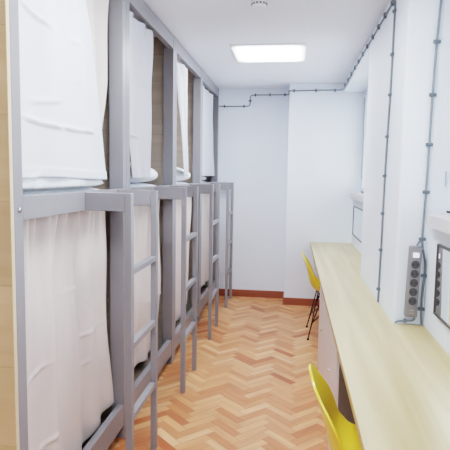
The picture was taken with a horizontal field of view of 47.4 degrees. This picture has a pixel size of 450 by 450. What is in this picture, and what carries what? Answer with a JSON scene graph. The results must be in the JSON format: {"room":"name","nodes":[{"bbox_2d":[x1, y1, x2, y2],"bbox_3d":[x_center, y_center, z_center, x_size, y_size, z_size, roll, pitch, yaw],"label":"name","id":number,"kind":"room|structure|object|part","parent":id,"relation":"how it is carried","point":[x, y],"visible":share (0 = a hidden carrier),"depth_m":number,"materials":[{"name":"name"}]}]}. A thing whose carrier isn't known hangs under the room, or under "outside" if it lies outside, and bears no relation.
{"room":"dormitory","nodes":[
{"label":"dormitory","id":0,"kind":"room"},
{"bbox_2d":[107,296,328,449],"bbox_3d":[-0.859,1.242,2.583,3.663,0.001,7.840,2,6,7],"label":"floor","id":1,"kind":"structure","parent":0,"point":[301,382],"depth_m":3.61,"materials":[{"name":"brown wood"}]},
{"bbox_2d":[0,0,157,449],"bbox_3d":[-1.543,-0.021,2.386,2.279,2.530,1.180,2,6,7],"label":"bunk bed","id":2,"kind":"object","parent":1,"relation":"on","point":[118,203],"visible":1,"depth_m":2.26,"materials":[{"name":"grey paint"}]},
{"bbox_3d":[-1.720,0.031,1.827,2.051,2.530,0.018,2,6,7],"label":"panel","id":3,"kind":"part","parent":2,"relation":"part of","materials":[{"name":"brown wood"}]},
{"bbox_3d":[-0.733,0.055,1.738,0.078,2.530,0.058,2,6,7],"label":"post","id":4,"kind":"part","parent":2,"relation":"part of","materials":[{"name":"grey metal"}]},
{"bbox_2d":[23,187,99,194],"bbox_3d":[-1.659,-0.162,2.397,1.945,0.074,1.018,2,6,7],"label":"mattress","id":5,"kind":"object","parent":2,"relation":"on","point":[25,192],"visible":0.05,"depth_m":2.25,"materials":[{"name":"white fabric"}]},
{"bbox_2d":[22,177,103,189],"bbox_3d":[-0.944,-0.225,2.213,0.546,0.125,0.866,2,6,7],"label":"duvet","id":6,"kind":"object","parent":5,"relation":"on","point":[49,182],"visible":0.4,"depth_m":2.10,"materials":[{"name":"white fabric"}]},
{"bbox_2d":[18,0,108,179],"bbox_3d":[-0.655,-0.676,2.206,0.077,0.962,1.021,1,6,2],"label":"curtain","id":7,"kind":"object","parent":2,"relation":"attached to","point":[63,43],"visible":0.97,"depth_m":2.11,"materials":[{"name":"white fabric"}]},
{"bbox_2d":[23,210,113,449],"bbox_3d":[-0.713,0.519,2.343,0.086,1.175,1.050,1,6,6],"label":"curtain","id":8,"kind":"object","parent":2,"relation":"attached to","point":[70,384],"visible":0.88,"depth_m":2.30,"materials":[{"name":"fabric"}]},
{"bbox_3d":[-0.641,-0.106,2.268,0.040,0.084,1.044,2,6,7],"label":"rail","id":9,"kind":"part","parent":2,"relation":"part of","materials":[{"name":"grey metal"}]},
{"bbox_3d":[-1.606,-0.094,2.972,1.976,2.500,0.018,2,6,7],"label":"panel","id":10,"kind":"part","parent":2,"relation":"part of","materials":[{"name":"white fabric"}]},
{"bbox_3d":[-0.661,1.126,2.389,0.038,0.125,1.044,2,6,7],"label":"rail","id":11,"kind":"part","parent":2,"relation":"part of","materials":[{"name":"grey paint"}]},
{"bbox_3d":[-0.528,-0.103,2.276,0.182,0.080,0.040,2,6,7],"label":"arm","id":12,"kind":"part","parent":2,"relation":"part of","materials":[{"name":"grey paint"}]},
{"bbox_3d":[-0.589,-0.048,2.825,0.078,2.530,0.058,2,6,7],"label":"post","id":13,"kind":"part","parent":2,"relation":"part of","materials":[{"name":"grey metal"}]},
{"bbox_3d":[-0.473,-0.143,2.689,0.182,0.080,0.040,2,6,7],"label":"arm","id":14,"kind":"part","parent":2,"relation":"part of","materials":[{"name":"grey paint"}]},
{"bbox_2d":[126,0,197,403],"bbox_3d":[-1.390,-0.131,3.543,2.279,2.530,1.160,2,6,7],"label":"bunk bed","id":15,"kind":"object","parent":1,"relation":"on","point":[163,69],"visible":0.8,"depth_m":3.87,"materials":[{"name":"grey metal"}]},
{"bbox_3d":[-0.581,-0.054,2.885,0.078,2.530,0.058,2,6,7],"label":"post","id":16,"kind":"part","parent":15,"relation":"part of","materials":[{"name":"grey paint"}]},
{"bbox_2d":[129,11,152,177],"bbox_3d":[-0.526,-0.759,3.123,0.038,0.942,0.546,2,6,9],"label":"curtain","id":17,"kind":"object","parent":15,"relation":"attached to","point":[141,38],"visible":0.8,"depth_m":3.15,"materials":[{"name":"white fabric"}]},
{"bbox_2d":[130,183,155,187],"bbox_3d":[-1.507,-0.271,3.544,1.945,0.073,1.018,2,6,7],"label":"mattress","id":18,"kind":"object","parent":15,"relation":"on","point":[131,184],"visible":0.03,"depth_m":3.55,"materials":[{"name":"white fabric"}]},
{"bbox_2d":[130,162,157,182],"bbox_3d":[-0.725,-0.370,3.546,0.437,0.154,0.710,2,6,7],"label":"pillow","id":19,"kind":"object","parent":18,"relation":"on","point":[153,174],"visible":0.2,"depth_m":3.48,"materials":[{"name":"white fabric"}]},
{"bbox_3d":[-1.454,-0.203,4.119,1.976,2.500,0.018,2,6,7],"label":"panel","id":20,"kind":"part","parent":15,"relation":"part of","materials":[{"name":"white fabric"}]},
{"bbox_2d":[134,199,160,366],"bbox_3d":[-0.564,0.398,3.462,0.088,1.148,1.002,1,6,6],"label":"curtain","id":21,"kind":"object","parent":15,"relation":"attached to","point":[142,214],"visible":0.48,"depth_m":3.51,"materials":[{"name":"fabric"}]},
{"bbox_3d":[-0.475,-1.317,3.309,0.043,0.095,1.044,2,6,7],"label":"rail","id":22,"kind":"part","parent":15,"relation":"part of","materials":[{"name":"grey paint"}]},
{"bbox_3d":[-0.489,-0.216,3.416,0.040,0.084,1.044,2,6,7],"label":"rail","id":23,"kind":"part","parent":15,"relation":"part of","materials":[{"name":"grey metal"}]},
{"bbox_3d":[-0.509,1.017,3.536,0.038,0.125,1.044,2,6,7],"label":"rail","id":24,"kind":"part","parent":15,"relation":"part of","materials":[{"name":"grey paint"}]},
{"bbox_3d":[-0.437,-0.158,3.973,0.078,2.530,0.058,2,6,7],"label":"post","id":25,"kind":"part","parent":15,"relation":"part of","materials":[{"name":"grey metal"}]},
{"bbox_3d":[-0.376,-0.213,3.423,0.182,0.080,0.040,2,6,7],"label":"arm","id":26,"kind":"part","parent":15,"relation":"part of","materials":[{"name":"grey paint"}]},
{"bbox_3d":[-0.321,-0.252,3.836,0.182,0.080,0.040,2,6,7],"label":"arm","id":27,"kind":"part","parent":15,"relation":"part of","materials":[{"name":"grey paint"}]},
{"bbox_2d":[173,38,219,360],"bbox_3d":[-1.238,-0.240,4.691,2.279,2.530,1.160,2,6,7],"label":"bunk bed","id":28,"kind":"object","parent":1,"relation":"on","point":[194,88],"visible":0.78,"depth_m":5.01,"materials":[{"name":"grey metal"}]},
{"bbox_3d":[-0.429,-0.163,4.032,0.078,2.530,0.058,2,6,7],"label":"post","id":29,"kind":"part","parent":28,"relation":"part of","materials":[{"name":"grey metal"}]},
{"bbox_2d":[177,62,187,175],"bbox_3d":[-0.371,-0.878,4.304,0.043,0.928,0.607,2,6,10],"label":"curtain","id":30,"kind":"object","parent":28,"relation":"attached to","point":[182,71],"visible":0.98,"depth_m":4.36,"materials":[{"name":"white fabric"}]},
{"bbox_2d":[175,197,191,323],"bbox_3d":[-0.411,0.292,4.600,0.072,1.153,0.982,2,6,7],"label":"curtain","id":31,"kind":"object","parent":28,"relation":"attached to","point":[189,199],"visible":0.28,"depth_m":4.60,"materials":[{"name":"fabric"}]},
{"bbox_3d":[-1.302,-0.312,5.267,1.976,2.500,0.018,2,6,7],"label":"panel","id":32,"kind":"part","parent":28,"relation":"part of","materials":[{"name":"white fabric"}]},
{"bbox_3d":[-0.357,0.907,4.683,0.038,0.125,1.044,2,6,7],"label":"rail","id":33,"kind":"part","parent":28,"relation":"part of","materials":[{"name":"grey metal"}]},
{"bbox_3d":[-0.337,-0.325,4.563,0.040,0.084,1.044,2,6,7],"label":"rail","id":34,"kind":"part","parent":28,"relation":"part of","materials":[{"name":"grey paint"}]},
{"bbox_3d":[-0.323,-1.426,4.456,0.043,0.095,1.044,2,6,7],"label":"rail","id":35,"kind":"part","parent":28,"relation":"part of","materials":[{"name":"grey paint"}]},
{"bbox_3d":[-0.285,-0.267,5.120,0.078,2.530,0.058,2,6,7],"label":"post","id":36,"kind":"part","parent":28,"relation":"part of","materials":[{"name":"grey metal"}]},
{"bbox_3d":[-0.224,-0.322,4.571,0.182,0.080,0.040,2,6,7],"label":"arm","id":37,"kind":"part","parent":28,"relation":"part of","materials":[{"name":"grey paint"}]},
{"bbox_3d":[-0.169,-0.361,4.983,0.182,0.080,0.040,2,6,7],"label":"arm","id":38,"kind":"part","parent":28,"relation":"part of","materials":[{"name":"grey paint"}]},
{"bbox_3d":[-1.355,-0.381,4.691,1.945,0.074,1.017,2,6,7],"label":"mattress","id":39,"kind":"object","parent":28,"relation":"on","visible":0},
{"bbox_2d":[176,167,189,180],"bbox_3d":[-0.564,-0.486,4.760,0.441,0.156,0.650,2,6,7],"label":"pillow","id":40,"kind":"object","parent":39,"relation":"on","point":[180,176],"visible":0.2,"depth_m":4.59,"materials":[{"name":"white fabric"}]},
{"bbox_2d":[199,70,233,320],"bbox_3d":[-1.086,-0.350,5.838,2.279,2.530,1.160,2,6,7],"label":"bunk bed","id":41,"kind":"object","parent":1,"relation":"on","point":[207,82],"visible":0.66,"depth_m":6.11,"materials":[{"name":"grey metal"}]},
{"bbox_3d":[-0.277,-0.273,5.180,0.078,2.530,0.058,2,6,7],"label":"post","id":42,"kind":"part","parent":41,"relation":"part of","materials":[{"name":"grey metal"}]},
{"bbox_2d":[201,194,209,286],"bbox_3d":[-0.260,0.162,5.757,0.043,1.113,1.005,2,6,9],"label":"curtain","id":43,"kind":"object","parent":41,"relation":"attached to","point":[205,197],"visible":0.52,"depth_m":5.94,"materials":[{"name":"fabric"}]},
{"bbox_3d":[-1.150,-0.422,6.414,1.976,2.500,0.018,2,6,7],"label":"panel","id":44,"kind":"part","parent":41,"relation":"part of","materials":[{"name":"white fabric"}]},
{"bbox_2d":[202,86,213,175],"bbox_3d":[-0.192,-1.007,5.650,0.031,0.928,1.031,2,6,7],"label":"curtain","id":45,"kind":"object","parent":41,"relation":"attached to","point":[207,142],"visible":0.8,"depth_m":5.62,"materials":[{"name":"white fabric"}]},
{"bbox_3d":[-0.205,0.798,5.830,0.038,0.125,1.044,2,6,7],"label":"rail","id":46,"kind":"part","parent":41,"relation":"part of","materials":[{"name":"grey metal"}]},
{"bbox_3d":[-0.171,-1.536,5.604,0.043,0.095,1.044,2,6,7],"label":"rail","id":47,"kind":"part","parent":41,"relation":"part of","materials":[{"name":"grey paint"}]},
{"bbox_3d":[-0.133,-0.377,6.267,0.078,2.530,0.058,2,6,7],"label":"post","id":48,"kind":"part","parent":41,"relation":"part of","materials":[{"name":"grey paint"}]},
{"bbox_3d":[-0.072,-0.431,5.718,0.182,0.080,0.040,2,6,7],"label":"arm","id":49,"kind":"part","parent":41,"relation":"part of","materials":[{"name":"grey paint"}]},
{"bbox_2d":[301,251,319,339],"bbox_3d":[0.975,0.650,4.857,0.519,0.794,0.477,2,6,7],"label":"shell chair","id":50,"kind":"object","parent":1,"relation":"on","point":[314,281],"visible":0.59,"depth_m":4.75,"materials":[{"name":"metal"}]},
{"bbox_3d":[0.863,0.810,5.024,0.164,0.419,0.074,5,7,36],"label":"leg","id":51,"kind":"part","parent":50,"relation":"part of","materials":[{"name":"metal"}]},
{"bbox_3d":[0.828,0.836,4.758,0.164,0.419,0.074,-1,6,-22],"label":"leg","id":52,"kind":"part","parent":50,"relation":"part of","materials":[{"name":"metal"}]},
{"bbox_2d":[308,363,361,449],"bbox_3d":[0.561,0.931,1.909,0.519,0.794,0.477,2,6,7],"label":"shell chair","id":53,"kind":"object","parent":1,"relation":"on","point":[342,434],"visible":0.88,"depth_m":2.03,"materials":[{"name":"yellow plastic"}]},
{"bbox_2d":[317,286,355,449],"bbox_3d":[0.785,0.835,3.294,0.303,0.724,1.550,2,6,7],"label":"base cabinet","id":54,"kind":"object","parent":1,"relation":"on","point":[329,367],"visible":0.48,"depth_m":2.84,"materials":[{"name":"white wood"}]},
{"bbox_3d":[0.705,0.794,3.694,0.017,0.718,0.773,2,6,7],"label":"door","id":55,"kind":"part","parent":54,"relation":"part of","materials":[{"name":"beige wood"}]},
{"bbox_3d":[0.603,0.867,2.927,0.017,0.718,0.773,2,6,7],"label":"door","id":56,"kind":"part","parent":54,"relation":"part of","materials":[{"name":"beige wood"}]},
{"bbox_3d":[0.699,0.907,2.535,0.274,0.724,0.016,2,6,7],"label":"panel","id":57,"kind":"part","parent":54,"relation":"part of","materials":[{"name":"wood"}]},
{"bbox_2d":[218,88,289,290],"bbox_3d":[-0.187,-0.389,6.361,4.130,2.536,0.100,2,6,7],"label":"wall","id":58,"kind":"structure","parent":0,"point":[252,139],"depth_m":6.23,"materials":[{"name":"paint"}]},
{"bbox_2d":[219,288,319,305],"bbox_3d":[-0.366,0.845,6.288,3.663,0.088,0.323,2,6,7],"label":"baseboard","id":59,"kind":"structure","parent":58,"relation":"attached to","point":[235,292],"depth_m":6.31,"materials":[{"name":"brown wood"}]},
{"bbox_2d":[129,0,389,88],"bbox_3d":[-0.686,-1.328,2.315,4.130,0.100,8.040,2,6,7],"label":"ceiling","id":60,"kind":"structure","parent":0,"point":[335,33],"depth_m":3.74,"materials":[{"name":"paint"}]},
{"bbox_2d":[251,0,267,9],"bbox_3d":[0.204,-1.311,3.040,0.104,0.044,0.104,2,6,7],"label":"smoke detector","id":61,"kind":"object","parent":60,"relation":"attached to","point":[256,4],"visible":1,"depth_m":3.01,"materials":[{"name":"white plastic"}]},
{"bbox_2d":[230,43,305,61],"bbox_3d":[0.376,-1.450,4.331,0.600,0.014,0.600,2,6,7],"label":"recessed light","id":62,"kind":"object","parent":60,"relation":"in","point":[280,52],"visible":1,"depth_m":4.26,"materials":[{"name":"white plastic"}]},
{"bbox_2d":[284,83,364,298],"bbox_3d":[1.256,-0.329,5.968,1.065,2.536,0.309,2,6,7],"label":"wall","id":63,"kind":"structure","parent":0,"point":[325,129],"depth_m":5.81,"materials":[{"name":"paint"}]},
{"bbox_2d":[344,37,369,91],"bbox_3d":[1.449,-1.427,4.696,0.517,0.096,1.946,2,6,7],"label":"lintel","id":64,"kind":"object","parent":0,"point":[358,82],"visible":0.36,"depth_m":4.84,"materials":[{"name":"paint"}]},
{"bbox_2d":[351,199,449,354],"bbox_3d":[1.149,0.667,2.262,0.367,1.270,7.840,2,6,7],"label":"wall","id":65,"kind":"structure","parent":0,"point":[437,329],"depth_m":2.48,"materials":[{"name":"paint"}]},
{"bbox_2d":[352,206,362,242],"bbox_3d":[1.337,0.000,5.062,0.017,0.316,1.142,2,6,7],"label":"wall mirror","id":66,"kind":"object","parent":65,"relation":"attached to","point":[357,212],"visible":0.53,"depth_m":5.24,"materials":[{"name":"clear glass"}]},
{"bbox_2d":[350,89,367,201],"bbox_3d":[1.496,-0.798,4.749,0.432,1.165,1.944,2,6,7],"label":"window","id":67,"kind":"structure","parent":65,"relation":"in","point":[358,196],"depth_m":5.65,"materials":[{"name":"white"}]},
{"bbox_3d":[1.486,-0.245,4.794,0.432,0.055,1.924,2,6,7],"label":"sill","id":68,"kind":"part","parent":67,"relation":"part of","materials":[{"name":"stone"}]},
{"bbox_3d":[1.439,-0.833,4.754,0.068,1.099,1.944,2,6,7],"label":"frame","id":69,"kind":"part","parent":67,"relation":"part of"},
{"bbox_2d":[310,242,449,449],"bbox_3d":[0.798,0.508,2.768,0.464,0.028,6.278,2,6,7],"label":"countertop","id":70,"kind":"structure","parent":65,"relation":"attached to","point":[396,376],"depth_m":2.05,"materials":[{"name":"laminate"}]},
{"bbox_2d":[426,165,449,234],"bbox_3d":[1.071,-0.493,1.546,0.432,1.165,1.922,2,6,7],"label":"window","id":71,"kind":"structure","parent":65,"relation":"in","point":[438,221],"depth_m":2.31,"materials":[{"name":"white"}]},
{"bbox_3d":[1.060,0.061,1.578,0.432,0.055,1.877,2,6,7],"label":"sill","id":72,"kind":"part","parent":71,"relation":"part of","materials":[{"name":"paint"}]},
{"bbox_3d":[1.014,-0.527,1.550,0.068,1.099,1.922,2,6,7],"label":"frame","id":73,"kind":"part","parent":71,"relation":"part of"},
{"bbox_2d":[433,244,449,329],"bbox_3d":[0.909,0.301,1.831,0.017,0.330,1.095,2,6,7],"label":"wall mirror","id":74,"kind":"object","parent":65,"relation":"attached to","point":[441,307],"visible":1,"depth_m":2.26,"materials":[{"name":"clear glass"}]},
{"bbox_2d":[360,0,449,324],"bbox_3d":[1.216,-0.060,3.207,0.517,2.536,1.311,2,6,7],"label":"wall pier","id":75,"kind":"object","parent":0,"point":[416,21],"visible":0.47,"depth_m":2.59,"materials":[{"name":"paint"}]},
{"bbox_2d":[219,0,394,107],"bbox_3d":[0.298,-1.238,3.460,1.438,0.186,5.341,2,6,7],"label":"cable","id":76,"kind":"object","parent":75,"relation":"attached to","point":[392,1],"visible":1,"depth_m":4.76,"materials":[{"name":"plastic"}]},
{"bbox_2d":[376,1,396,301],"bbox_3d":[0.920,-0.381,2.932,0.019,1.702,0.146,2,6,7],"label":"cable","id":77,"kind":"object","parent":75,"relation":"attached to","point":[394,10],"visible":1,"depth_m":2.92,"materials":[{"name":"plastic"}]},
{"bbox_2d":[394,241,423,323],"bbox_3d":[0.932,0.292,2.590,0.116,0.434,0.045,3,6,7],"label":"power strip","id":78,"kind":"object","parent":75,"relation":"attached to","point":[415,252],"visible":1,"depth_m":2.57,"materials":[{"name":"grey plastic"}]},
{"bbox_2d":[408,297,416,304],"bbox_3d":[0.944,0.384,2.580,0.041,0.041,0.004,2,6,7],"label":"socket","id":79,"kind":"object","parent":78,"relation":"attached to","point":[411,300],"depth_m":2.58,"materials":[{"name":"black plastic"}]},
{"bbox_2d":[409,288,416,295],"bbox_3d":[0.946,0.337,2.575,0.041,0.041,0.004,2,6,7],"label":"socket","id":80,"kind":"object","parent":78,"relation":"attached to","point":[412,291],"depth_m":2.57,"materials":[{"name":"black plastic"}]},
{"bbox_2d":[410,279,417,286],"bbox_3d":[0.948,0.291,2.571,0.041,0.041,0.004,2,6,7],"label":"socket","id":81,"kind":"object","parent":78,"relation":"attached to","point":[413,282],"depth_m":2.57,"materials":[{"name":"black plastic"}]},
{"bbox_2d":[410,270,418,277],"bbox_3d":[0.950,0.245,2.566,0.041,0.041,0.004,2,6,7],"label":"socket","id":82,"kind":"object","parent":78,"relation":"attached to","point":[413,273],"depth_m":2.56,"materials":[{"name":"black plastic"}]},
{"bbox_2d":[411,261,419,268],"bbox_3d":[0.952,0.199,2.561,0.041,0.041,0.004,2,6,7],"label":"socket","id":83,"kind":"object","parent":78,"relation":"attached to","point":[414,264],"depth_m":2.56,"materials":[{"name":"black plastic"}]},
{"bbox_2d":[413,253,419,257],"bbox_3d":[0.954,0.151,2.554,0.030,0.024,0.007,3,6,7],"label":"switch","id":84,"kind":"object","parent":78,"relation":"attached to","point":[415,255],"depth_m":2.55,"materials":[{"name":"white plastic"}]},
{"bbox_2d":[418,0,442,324],"bbox_3d":[1.011,-0.325,2.535,0.058,1.674,0.019,2,6,7],"label":"cable","id":85,"kind":"object","parent":75,"relation":"attached to","point":[432,95],"visible":0.98,"depth_m":2.54,"materials":[{"name":"plastic"}]}
]}

